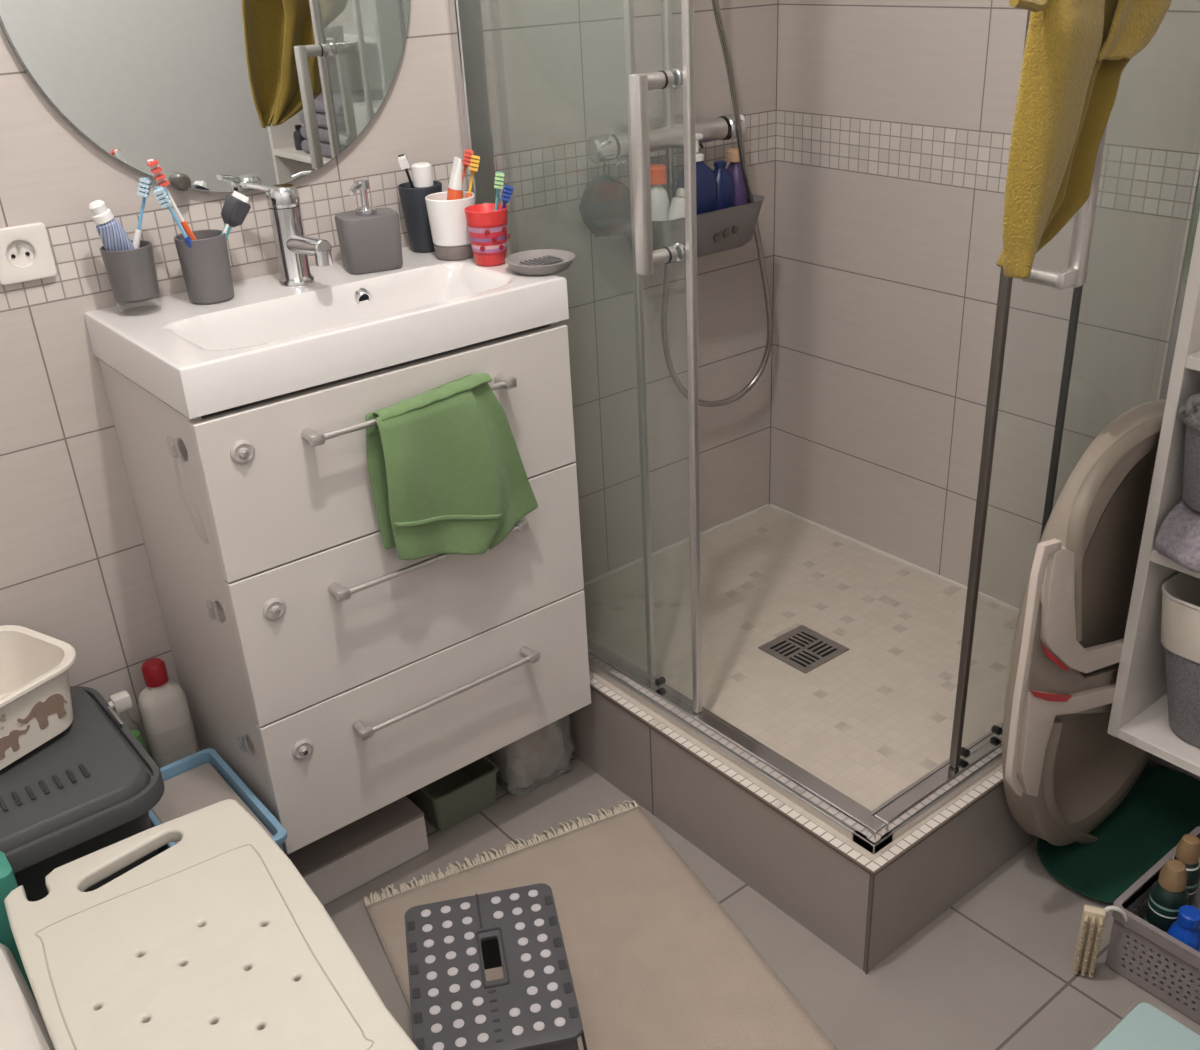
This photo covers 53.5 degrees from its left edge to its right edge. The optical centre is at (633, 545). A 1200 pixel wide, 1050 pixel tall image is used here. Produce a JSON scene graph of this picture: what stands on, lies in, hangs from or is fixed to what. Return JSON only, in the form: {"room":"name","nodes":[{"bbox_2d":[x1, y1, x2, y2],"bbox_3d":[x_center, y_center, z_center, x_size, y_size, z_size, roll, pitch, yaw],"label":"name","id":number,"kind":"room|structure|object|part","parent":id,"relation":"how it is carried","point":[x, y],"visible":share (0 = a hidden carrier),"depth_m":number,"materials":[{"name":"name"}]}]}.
{"room":"bathroom","nodes":[
{"label":"bathroom","id":0,"kind":"room"},
{"bbox_2d":[0,0,777,757],"bbox_3d":[-0.733,-0.592,1.782,2.810,2.420,0.100,-23,33,-34],"label":"wall","id":1,"kind":"structure","parent":0,"point":[75,569],"depth_m":2.06,"materials":[{"name":"tile"}]},
{"bbox_2d":[0,222,56,284],"bbox_3d":[-0.859,-0.410,1.670,0.076,0.076,0.012,-23,33,-34],"label":"wall socket","id":2,"kind":"object","parent":1,"relation":"attached to","point":[26,254],"visible":1,"depth_m":1.67,"materials":[{"name":"plastic"}]},
{"bbox_2d":[0,0,409,192],"bbox_3d":[-0.592,-0.828,1.703,0.624,0.624,0.032,-23,33,-34],"label":"wall mirror","id":3,"kind":"object","parent":1,"relation":"attached to","point":[225,95],"visible":0.97,"depth_m":1.76,"materials":[{"name":"silver mirror"}]},
{"bbox_2d":[98,321,590,853],"bbox_3d":[-0.436,0.014,1.973,0.621,0.721,0.412,-23,33,-34],"label":"vanity cabinet","id":4,"kind":"object","parent":1,"relation":"attached to","point":[340,677],"visible":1,"depth_m":1.82,"materials":[{"name":"white paint"}]},
{"bbox_2d":[84,246,568,418],"bbox_3d":[-0.456,-0.336,1.816,0.610,0.097,0.375,-23,33,-34],"label":"washbasin","id":5,"kind":"object","parent":4,"relation":"in","point":[270,339],"visible":0.87,"depth_m":1.73,"materials":[{"name":"white ceramic"}]},
{"bbox_2d":[100,240,161,313],"bbox_3d":[-0.727,-0.388,1.726,0.071,0.096,0.071,-23,33,-34],"label":"tumbler","id":6,"kind":"object","parent":5,"relation":"on","point":[132,275],"visible":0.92,"depth_m":1.70,"materials":[{"name":"grey plastic"}]},
{"bbox_2d":[89,200,134,250],"bbox_3d":[-0.729,-0.424,1.694,0.066,0.139,0.030,-23,33,-34],"label":"toothpaste tube","id":7,"kind":"object","parent":6,"relation":"in","point":[112,234],"visible":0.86,"depth_m":1.67,"materials":[{"name":"blue plastic"}]},
{"bbox_2d":[132,177,151,248],"bbox_3d":[-0.711,-0.446,1.706,0.068,0.159,0.023,-5,27,-6],"label":"toothbrush","id":8,"kind":"object","parent":6,"relation":"in","point":[145,183],"visible":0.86,"depth_m":1.69,"materials":[{"name":"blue plastic"}]},
{"bbox_3d":[-0.723,-0.411,1.718,0.040,0.088,0.011,-12,29,-18],"label":"handle","id":9,"kind":"part","parent":8,"relation":"part of","materials":[{"name":"white plastic"}]},
{"bbox_2d":[174,229,233,303],"bbox_3d":[-0.637,-0.414,1.770,0.073,0.096,0.073,-23,33,-34],"label":"tumbler","id":10,"kind":"object","parent":5,"relation":"on","point":[205,266],"visible":0.95,"depth_m":1.75,"materials":[{"name":"grey plastic"}]},
{"bbox_2d":[147,159,196,239],"bbox_3d":[-0.649,-0.460,1.725,0.077,0.202,0.024,-26,35,-38],"label":"toothbrush","id":11,"kind":"object","parent":10,"relation":"in","point":[152,164],"visible":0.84,"depth_m":1.68,"materials":[{"name":"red plastic"}]},
{"bbox_3d":[-0.639,-0.427,1.759,0.043,0.112,0.013,-23,33,-34],"label":"handle","id":12,"kind":"part","parent":11,"relation":"part of","materials":[{"name":"orange plastic"}]},
{"bbox_2d":[153,186,191,247],"bbox_3d":[-0.642,-0.435,1.714,0.024,0.168,0.075,21,35,38],"label":"toothbrush","id":13,"kind":"object","parent":10,"relation":"in","point":[161,195],"visible":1,"depth_m":1.67,"materials":[{"name":"blue plastic"}]},
{"bbox_3d":[-0.633,-0.410,1.746,0.012,0.093,0.039,22,36,38],"label":"handle","id":14,"kind":"part","parent":13,"relation":"part of","materials":[{"name":"blue plastic"}]},
{"bbox_2d":[221,191,250,239],"bbox_3d":[-0.609,-0.447,1.762,0.093,0.140,0.043,-23,33,-34],"label":"razor","id":15,"kind":"object","parent":10,"relation":"in","point":[235,209],"visible":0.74,"depth_m":1.75,"materials":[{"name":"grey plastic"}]},
{"bbox_3d":[-0.620,-0.432,1.768,0.075,0.109,0.011,-18,31,-27],"label":"handle","id":16,"kind":"part","parent":15,"relation":"part of","materials":[{"name":"teal plastic"}]},
{"bbox_2d":[244,182,332,286],"bbox_3d":[-0.511,-0.465,1.792,0.077,0.158,0.144,-23,33,-34],"label":"faucet","id":17,"kind":"object","parent":5,"relation":"on","point":[293,248],"visible":1,"depth_m":1.80,"materials":[{"name":"silver metal"}]},
{"bbox_3d":[-0.543,-0.532,1.796,0.074,0.040,0.050,-23,33,-34],"label":"lever","id":18,"kind":"part","parent":17,"relation":"part of","materials":[{"name":"silver metal"}]},
{"bbox_2d":[334,179,402,273],"bbox_3d":[-0.425,-0.513,1.900,0.094,0.139,0.072,-14,29,-22],"label":"soap dispenser","id":19,"kind":"object","parent":5,"relation":"on","point":[369,237],"visible":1,"depth_m":1.88,"materials":[{"name":"grey ceramic"}]},
{"bbox_2d":[398,181,441,252],"bbox_3d":[-0.355,-0.555,2.009,0.073,0.108,0.073,-23,33,-34],"label":"tumbler","id":20,"kind":"object","parent":5,"relation":"on","point":[413,202],"visible":0.77,"depth_m":1.98,"materials":[{"name":"plastic"}]},
{"bbox_2d":[397,154,413,187],"bbox_3d":[-0.361,-0.575,1.980,0.024,0.152,0.062,21,35,38],"label":"toothbrush","id":21,"kind":"object","parent":20,"relation":"in","point":[402,159],"visible":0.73,"depth_m":1.94,"materials":[{"name":"black plastic"}]},
{"bbox_2d":[411,162,433,187],"bbox_3d":[-0.350,-0.574,1.998,0.034,0.131,0.034,-23,33,-34],"label":"tube","id":22,"kind":"object","parent":20,"relation":"in","point":[422,176],"visible":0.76,"depth_m":1.97,"materials":[{"name":"plastic"}]},
{"bbox_2d":[425,191,474,260],"bbox_3d":[-0.298,-0.526,1.960,0.081,0.098,0.081,-23,33,-34],"label":"tumbler","id":23,"kind":"object","parent":5,"relation":"on","point":[447,218],"visible":0.88,"depth_m":1.93,"materials":[{"name":"white ceramic"}]},
{"bbox_2d":[434,244,473,260],"bbox_3d":[-0.296,-0.492,1.977,0.070,0.022,0.070,-23,33,-34],"label":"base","id":24,"kind":"object","parent":23,"relation":"attached to","point":[450,252],"depth_m":1.95,"materials":[{"name":"ceramic"}]},
{"bbox_2d":[447,157,462,199],"bbox_3d":[-0.296,-0.564,1.940,0.038,0.128,0.031,-13,29,-20],"label":"toothpaste tube","id":25,"kind":"object","parent":23,"relation":"in","point":[455,188],"visible":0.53,"depth_m":1.92,"materials":[{"name":"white plastic"}]},
{"bbox_2d":[462,149,473,182],"bbox_3d":[-0.288,-0.581,1.960,0.063,0.138,0.024,-10,28,-14],"label":"toothbrush","id":26,"kind":"object","parent":23,"relation":"in","point":[468,153],"visible":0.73,"depth_m":1.93,"materials":[{"name":"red plastic"}]},
{"bbox_2d":[465,155,479,197],"bbox_3d":[-0.269,-0.571,1.947,0.054,0.130,0.024,-23,33,-34],"label":"toothbrush","id":27,"kind":"object","parent":23,"relation":"in","point":[475,160],"visible":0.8,"depth_m":1.94,"materials":[{"name":"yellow plastic"}]},
{"bbox_2d":[464,203,509,265],"bbox_3d":[-0.234,-0.498,1.911,0.069,0.088,0.069,-23,33,-34],"label":"cup","id":28,"kind":"object","parent":5,"relation":"on","point":[487,228],"visible":1,"depth_m":1.89,"materials":[{"name":"red plastic"}]},
{"bbox_2d":[493,172,503,210],"bbox_3d":[-0.221,-0.532,1.912,0.038,0.133,0.022,-5,27,-5],"label":"toothbrush","id":29,"kind":"object","parent":28,"relation":"in","point":[499,176],"visible":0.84,"depth_m":1.88,"materials":[{"name":"teal plastic"}]},
{"bbox_2d":[501,185,512,208],"bbox_3d":[-0.212,-0.517,1.903,0.055,0.115,0.024,-23,33,-34],"label":"toothbrush","id":30,"kind":"object","parent":28,"relation":"in","point":[507,190],"visible":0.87,"depth_m":1.89,"materials":[{"name":"blue plastic"}]},
{"bbox_2d":[505,249,575,275],"bbox_3d":[-0.147,-0.446,1.878,0.111,0.018,0.111,-23,33,-34],"label":"soap dish","id":31,"kind":"object","parent":5,"relation":"on","point":[537,262],"visible":1,"depth_m":1.87,"materials":[{"name":"grey ceramic"}]},
{"bbox_3d":[-0.336,-0.150,1.758,0.604,0.232,0.018,-23,33,-34],"label":"drawer","id":32,"kind":"part","parent":4,"relation":"part of","materials":[{"name":"white paint"}]},
{"bbox_3d":[-0.328,0.062,1.867,0.604,0.239,0.018,-23,33,-34],"label":"drawer","id":33,"kind":"part","parent":4,"relation":"part of","materials":[{"name":"white paint"}]},
{"bbox_3d":[-0.317,-0.198,1.712,0.338,0.016,0.037,-23,33,-34],"label":"drawer handle","id":34,"kind":"part","parent":4,"relation":"part of","materials":[{"name":"metal"}]},
{"bbox_3d":[-0.319,0.278,1.977,0.604,0.240,0.018,-23,33,-34],"label":"drawer","id":35,"kind":"part","parent":4,"relation":"part of","materials":[{"name":"white paint"}]},
{"bbox_3d":[-0.308,0.017,1.822,0.338,0.016,0.037,-23,33,-34],"label":"drawer handle","id":36,"kind":"part","parent":4,"relation":"part of","materials":[{"name":"metal"}]},
{"bbox_3d":[-0.299,0.236,1.934,0.338,0.016,0.037,-23,33,-34],"label":"drawer handle","id":37,"kind":"part","parent":4,"relation":"part of","materials":[{"name":"metal"}]},
{"bbox_2d":[365,372,537,559],"bbox_3d":[-0.262,-0.108,1.783,0.273,0.283,0.048,-23,33,-34],"label":"hand towel","id":38,"kind":"object","parent":4,"relation":"hanging from","point":[447,474],"visible":1,"depth_m":1.75,"materials":[{"name":"green fabric"}]},
{"bbox_3d":[-0.291,-0.122,1.778,0.231,0.245,0.008,-23,34,-35],"label":"panel","id":39,"kind":"part","parent":38,"relation":"part of","materials":[{"name":"green fabric"}]},
{"bbox_3d":[-0.281,-0.090,1.756,0.192,0.270,0.025,-23,33,-34],"label":"panel","id":40,"kind":"part","parent":38,"relation":"part of","materials":[{"name":"green fabric"}]},
{"bbox_2d":[585,0,772,406],"bbox_3d":[0.204,-0.956,2.073,0.473,1.660,0.459,-23,33,-34],"label":"shower mixer","id":41,"kind":"object","parent":1,"relation":"attached to","point":[613,145],"visible":0.91,"depth_m":2.29,"materials":[{"name":"metal"}]},
{"bbox_3d":[-0.057,-0.728,2.179,0.047,0.049,0.057,-23,33,-34],"label":"control knob","id":42,"kind":"part","parent":41,"relation":"part of","materials":[{"name":"silver metal"}]},
{"bbox_2d":[579,163,630,237],"bbox_3d":[-0.049,-0.649,2.229,0.099,0.133,0.105,-23,33,-34],"label":"sponge","id":43,"kind":"object","parent":41,"relation":"hanging from","point":[605,204],"visible":0.96,"depth_m":2.20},
{"bbox_2d":[625,143,764,262],"bbox_3d":[0.114,-0.681,2.341,0.306,0.199,0.151,-23,33,-34],"label":"shower caddy","id":44,"kind":"object","parent":41,"relation":"hanging from","point":[729,228],"visible":0.42,"depth_m":2.32,"materials":[{"name":"grey plastic"}]},
{"bbox_2d":[650,164,669,220],"bbox_3d":[0.044,-0.647,2.295,0.050,0.167,0.045,-23,33,-34],"label":"shampoo bottle","id":45,"kind":"object","parent":44,"relation":"in","point":[660,203],"visible":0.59,"depth_m":2.27,"materials":[{"name":"white plastic"}]},
{"bbox_2d":[667,188,684,220],"bbox_3d":[0.083,-0.625,2.277,0.038,0.111,0.074,15,32,30],"label":"bottle","id":46,"kind":"object","parent":44,"relation":"in","point":[677,207],"visible":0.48,"depth_m":2.26,"materials":[{"name":"white plastic"}]},
{"bbox_2d":[675,133,716,214],"bbox_3d":[0.122,-0.695,2.331,0.085,0.214,0.055,-23,33,-34],"label":"shampoo bottle","id":47,"kind":"object","parent":44,"relation":"in","point":[706,185],"visible":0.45,"depth_m":2.31,"materials":[{"name":"blue plastic"}]},
{"bbox_2d":[713,160,733,209],"bbox_3d":[0.173,-0.690,2.381,0.055,0.155,0.045,-23,33,-34],"label":"shampoo bottle","id":48,"kind":"object","parent":44,"relation":"in","point":[725,186],"visible":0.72,"depth_m":2.35,"materials":[{"name":"blue plastic"}]},
{"bbox_2d":[726,148,747,205],"bbox_3d":[0.205,-0.715,2.406,0.040,0.167,0.050,-23,33,-34],"label":"bottle","id":49,"kind":"object","parent":44,"relation":"in","point":[732,154],"visible":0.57,"depth_m":2.37,"materials":[{"name":"purple plastic"}]},
{"bbox_3d":[0.197,-0.833,2.365,0.044,0.049,0.057,-23,33,-34],"label":"control knob","id":50,"kind":"part","parent":41,"relation":"part of","materials":[{"name":"silver metal"}]},
{"bbox_2d":[324,749,1199,1049],"bbox_3d":[-0.026,0.868,1.643,2.810,0.100,2.160,-23,33,-34],"label":"floor","id":51,"kind":"structure","parent":0,"point":[994,970],"depth_m":1.91,"materials":[{"name":"tile"}]},
{"bbox_2d":[0,851,38,1006],"bbox_3d":[-0.857,0.629,1.560,0.185,0.457,0.060,-23,33,-34],"label":"plastic box","id":52,"kind":"object","parent":51,"relation":"on","point":[8,882],"visible":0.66,"depth_m":1.50,"materials":[{"name":"green plastic"}]},
{"bbox_2d":[0,943,54,1049],"bbox_3d":[-0.698,0.806,1.250,0.328,0.413,0.658,-23,33,-34],"label":"bin","id":53,"kind":"object","parent":51,"relation":"on","point":[22,1025],"visible":1,"depth_m":1.35,"materials":[{"name":"white plastic"}]},
{"bbox_2d":[0,686,164,901],"bbox_3d":[-0.922,0.527,1.769,0.432,0.454,0.372,-23,33,-34],"label":"storage bin","id":54,"kind":"object","parent":51,"relation":"on","point":[91,787],"visible":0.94,"depth_m":1.65,"materials":[{"name":"plastic"}]},
{"bbox_2d":[0,625,75,769],"bbox_3d":[-0.953,0.244,1.692,0.212,0.115,0.298,13,31,27],"label":"basin","id":55,"kind":"object","parent":54,"relation":"on","point":[36,703],"visible":1,"depth_m":1.72,"materials":[{"name":"beige plastic"}]},
{"bbox_2d":[4,799,418,1049],"bbox_3d":[-0.465,0.688,1.422,0.333,0.450,0.644,-23,33,-34],"label":"board","id":56,"kind":"object","parent":51,"relation":"on","point":[216,940],"visible":1,"depth_m":1.36,"materials":[{"name":"beige plastic"}]},
{"bbox_2d":[149,748,286,853],"bbox_3d":[-0.656,0.536,1.897,0.146,0.301,0.292,-23,33,-34],"label":"plastic tray","id":57,"kind":"object","parent":51,"relation":"on","point":[201,779],"visible":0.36,"depth_m":1.88,"materials":[{"name":"blue plastic"}]},
{"bbox_2d":[283,796,428,905],"bbox_3d":[-0.534,0.523,2.149,0.250,0.086,0.202,-23,33,-34],"label":"cardboard box","id":58,"kind":"object","parent":51,"relation":"on","point":[351,856],"visible":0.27,"depth_m":2.08,"materials":[{"name":"white cardboard"}]},
{"bbox_2d":[406,756,497,830],"bbox_3d":[-0.359,0.452,2.279,0.146,0.081,0.166,-23,33,-34],"label":"open box","id":59,"kind":"object","parent":51,"relation":"on","point":[465,792],"visible":0.52,"depth_m":2.23,"materials":[{"name":"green plastic"}]},
{"bbox_2d":[486,715,575,795],"bbox_3d":[-0.235,0.352,2.352,0.164,0.184,0.220,-23,33,-34],"label":"plastic bag","id":60,"kind":"object","parent":51,"relation":"on","point":[521,763],"visible":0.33,"depth_m":2.31,"materials":[{"name":"plastic"}]},
{"bbox_2d":[364,800,836,1049],"bbox_3d":[-0.031,0.722,1.806,0.532,0.015,0.914,-15,30,-23],"label":"bath mat","id":61,"kind":"object","parent":51,"relation":"on","point":[656,962],"visible":0.83,"depth_m":1.95,"materials":[{"name":"beige fabric"}]},
{"bbox_2d":[405,883,586,1049],"bbox_3d":[-0.194,0.668,1.679,0.248,0.208,0.303,-8,28,-10],"label":"step stool","id":62,"kind":"object","parent":61,"relation":"on","point":[451,944],"visible":1,"depth_m":1.62,"materials":[{"name":"grey plastic"}]},
{"bbox_3d":[-0.228,0.589,1.796,0.212,0.151,0.015,-8,28,-10],"label":"panel","id":63,"kind":"part","parent":62,"relation":"part of","materials":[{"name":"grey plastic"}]},
{"bbox_3d":[-0.204,0.553,1.679,0.036,0.002,0.181,-8,28,-10],"label":"handle frame","id":64,"kind":"part","parent":62,"relation":"part of","materials":[{"name":"plastic"}]},
{"bbox_3d":[-0.165,0.715,1.545,0.212,0.151,0.015,-8,28,-10],"label":"panel","id":65,"kind":"part","parent":62,"relation":"part of","materials":[{"name":"grey plastic"}]},
{"bbox_3d":[-0.083,0.658,1.700,0.022,0.198,0.248,-8,28,-10],"label":"leg panel","id":66,"kind":"part","parent":62,"relation":"part of","materials":[{"name":"plastic"}]},
{"bbox_2d":[1037,766,1199,904],"bbox_3d":[0.898,0.515,2.127,0.425,0.017,0.218,-23,33,-34],"label":"mat","id":67,"kind":"object","parent":51,"relation":"on","point":[1162,806],"visible":0.58,"depth_m":2.12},
{"bbox_2d":[1002,399,1165,845],"bbox_3d":[0.787,0.167,1.956,0.660,0.829,0.086,-23,33,-34],"label":"plastic tub","id":68,"kind":"object","parent":67,"relation":"on","point":[1064,774],"visible":0.78,"depth_m":1.84,"materials":[{"name":"white plastic"}]},
{"bbox_3d":[0.573,0.192,1.722,0.056,0.446,0.012,-23,33,-34],"label":"bracket rail","id":69,"kind":"part","parent":68,"relation":"part of","materials":[{"name":"white plastic"}]},
{"bbox_2d":[1092,1003,1199,1049],"bbox_3d":[0.675,0.799,1.492,0.382,0.107,0.312,-23,33,-34],"label":"storage box","id":70,"kind":"object","parent":51,"relation":"on","point":[1145,1027],"visible":1,"depth_m":1.63,"materials":[{"name":"teal plastic"}]},
{"bbox_2d":[1105,826,1199,1023],"bbox_3d":[0.960,0.625,1.788,0.278,0.126,0.388,-23,33,-34],"label":"basket","id":71,"kind":"object","parent":51,"relation":"on","point":[1125,948],"visible":0.56,"depth_m":1.80,"materials":[{"name":"grey plastic"}]},
{"bbox_2d":[1073,905,1127,977],"bbox_3d":[0.717,0.611,1.819,0.071,0.141,0.042,7,29,18],"label":"brush","id":72,"kind":"object","parent":71,"relation":"hanging from","point":[1093,918],"visible":1,"depth_m":1.81,"materials":[{"name":"beige plastic"}]},
{"bbox_3d":[0.730,0.562,1.801,0.048,0.040,0.008,-1,27,3],"label":"brush handle","id":73,"kind":"part","parent":72,"relation":"part of","materials":[{"name":"white plastic"}]},
{"bbox_2d":[1140,859,1188,966],"bbox_3d":[0.822,0.565,1.838,0.054,0.188,0.054,-23,33,-34],"label":"spray can","id":74,"kind":"object","parent":71,"relation":"on","point":[1169,893],"visible":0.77,"depth_m":1.80,"materials":[{"name":"green metal"}]},
{"bbox_2d":[1157,905,1199,994],"bbox_3d":[0.828,0.609,1.794,0.050,0.150,0.050,-23,33,-34],"label":"detergent bottle","id":75,"kind":"object","parent":71,"relation":"on","point":[1186,929],"visible":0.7,"depth_m":1.76,"materials":[{"name":"blue plastic"}]},
{"bbox_2d":[1171,834,1199,905],"bbox_3d":[0.862,0.539,1.876,0.048,0.198,0.048,-23,33,-34],"label":"spray can","id":76,"kind":"object","parent":71,"relation":"on","point":[1188,847],"visible":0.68,"depth_m":1.83,"materials":[{"name":"green metal"}]},
{"bbox_2d":[1194,860,1199,927],"bbox_3d":[0.928,0.522,1.901,0.060,0.200,0.050,-23,33,-34],"label":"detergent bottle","id":77,"kind":"object","parent":71,"relation":"on","point":[1197,899],"visible":0.14,"depth_m":1.91,"materials":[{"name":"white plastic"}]},
{"bbox_3d":[-0.787,0.528,2.092,0.124,0.147,0.113,-23,33,-34],"label":"crate","id":78,"kind":"object","parent":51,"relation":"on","visible":0},
{"bbox_2d":[108,691,149,754],"bbox_3d":[-0.833,0.359,1.978,0.055,0.259,0.042,-23,33,-34],"label":"spray bottle","id":79,"kind":"object","parent":78,"relation":"on","point":[121,701],"visible":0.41,"depth_m":1.92,"materials":[{"name":"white plastic"}]},
{"bbox_2d":[138,658,199,767],"bbox_3d":[-0.778,0.323,2.001,0.075,0.298,0.051,-23,33,-34],"label":"detergent bottle","id":80,"kind":"object","parent":78,"relation":"on","point":[163,707],"visible":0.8,"depth_m":1.96,"materials":[{"name":"white plastic"}]},
{"bbox_2d":[582,507,1018,860],"bbox_3d":[0.348,0.192,2.370,0.794,0.005,0.989,-23,33,-34],"label":"floor","id":81,"kind":"structure","parent":0,"point":[875,718],"depth_m":2.34,"materials":[{"name":"tile"}]},
{"bbox_2d":[758,625,848,673],"bbox_3d":[0.334,0.203,2.341,0.126,0.003,0.126,-23,33,-34],"label":"shower drain","id":82,"kind":"object","parent":81,"relation":"on","point":[802,648],"visible":1,"depth_m":2.34,"materials":[{"name":"metal"}]},
{"bbox_2d":[448,0,1199,853],"bbox_3d":[0.313,-0.637,1.916,0.828,1.888,1.026,-23,33,-34],"label":"shower enclosure","id":83,"kind":"object","parent":81,"relation":"on","point":[873,830],"visible":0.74,"depth_m":1.88,"materials":[{"name":"metal"}]},
{"bbox_3d":[0.029,-0.525,1.686,0.066,0.273,0.022,-23,33,-34],"label":"door handle","id":84,"kind":"part","parent":83,"relation":"part of","materials":[{"name":"metal"}]},
{"bbox_3d":[0.350,0.180,2.371,0.781,0.018,0.981,-23,33,-34],"label":"sill","id":85,"kind":"part","parent":83,"relation":"part of","materials":[{"name":"metal"}]},
{"bbox_3d":[0.554,-0.468,1.525,0.057,0.270,0.064,-23,33,-34],"label":"door handle","id":86,"kind":"part","parent":83,"relation":"part of","materials":[{"name":"metal"}]},
{"bbox_3d":[0.529,-0.868,1.274,0.056,0.073,0.116,-23,33,-34],"label":"towel hook","id":87,"kind":"object","parent":83,"relation":"attached to","visible":0},
{"bbox_2d":[996,0,1171,278],"bbox_3d":[0.514,-0.594,1.351,0.328,0.542,0.058,-23,33,-34],"label":"bath towel","id":88,"kind":"object","parent":87,"relation":"hanging from","point":[1076,55],"visible":1,"depth_m":1.36,"materials":[{"name":"fabric"}]},
{"bbox_2d":[769,0,1199,779],"bbox_3d":[0.998,-0.667,1.792,0.100,2.420,2.060,-23,33,-34],"label":"wall","id":89,"kind":"structure","parent":0,"point":[895,118],"depth_m":2.33,"materials":[{"name":"tile"}]},
{"bbox_2d":[590,676,1002,871],"bbox_3d":[0.347,0.198,2.360,0.811,0.005,1.006,-23,33,-34],"label":"trim","id":90,"kind":"structure","parent":89,"relation":"attached to","point":[881,860],"depth_m":1.93,"materials":[{"name":"tile"}]},
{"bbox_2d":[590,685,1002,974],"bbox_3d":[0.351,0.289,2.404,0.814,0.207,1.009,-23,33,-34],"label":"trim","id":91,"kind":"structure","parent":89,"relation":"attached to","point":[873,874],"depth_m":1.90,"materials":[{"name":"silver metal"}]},
{"bbox_2d":[559,688,1037,971],"bbox_3d":[0.351,0.291,2.406,0.812,0.203,1.007,-23,33,-34],"label":"shower base","id":92,"kind":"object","parent":89,"relation":"attached to","point":[823,891],"depth_m":1.99,"materials":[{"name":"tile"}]},
{"bbox_2d":[584,503,1019,612],"bbox_3d":[0.351,0.177,2.388,0.760,0.006,0.957,-23,33,-34],"label":"trim","id":93,"kind":"structure","parent":89,"relation":"attached to","point":[888,555],"depth_m":2.70,"materials":[{"name":"white plastic"}]},
{"bbox_2d":[1107,212,1199,776],"bbox_3d":[1.125,-0.384,1.391,0.332,1.728,0.776,-23,33,-34],"label":"shelf unit","id":94,"kind":"object","parent":89,"relation":"attached to","point":[1139,717],"visible":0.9,"depth_m":1.84,"materials":[{"name":"white laminate"}]},
{"bbox_2d":[1154,500,1199,573],"bbox_3d":[0.977,-0.006,1.712,0.306,0.078,0.330,-23,33,-34],"label":"folded towel","id":95,"kind":"object","parent":94,"relation":"on","point":[1178,536],"visible":0.95,"depth_m":1.73,"materials":[{"name":"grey fabric"}]},
{"bbox_2d":[1182,425,1199,511],"bbox_3d":[0.974,-0.124,1.690,0.296,0.152,0.306,-23,33,-34],"label":"storage basket","id":96,"kind":"object","parent":95,"relation":"on","point":[1190,493],"visible":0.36,"depth_m":1.70,"materials":[{"name":"grey fabric"}]},
{"bbox_2d":[1178,394,1199,430],"bbox_3d":[0.919,-0.183,1.625,0.307,0.073,0.189,15,32,30],"label":"knitwear","id":97,"kind":"object","parent":96,"relation":"in","point":[1189,411],"visible":1,"depth_m":1.65,"materials":[{"name":"grey fabric"}]},
{"bbox_2d":[1161,572,1199,747],"bbox_3d":[1.013,0.190,1.850,0.290,0.258,0.326,-23,33,-34],"label":"storage basket","id":98,"kind":"object","parent":94,"relation":"on","point":[1180,618],"visible":0.98,"depth_m":1.85,"materials":[{"name":"grey fabric"}]}
]}

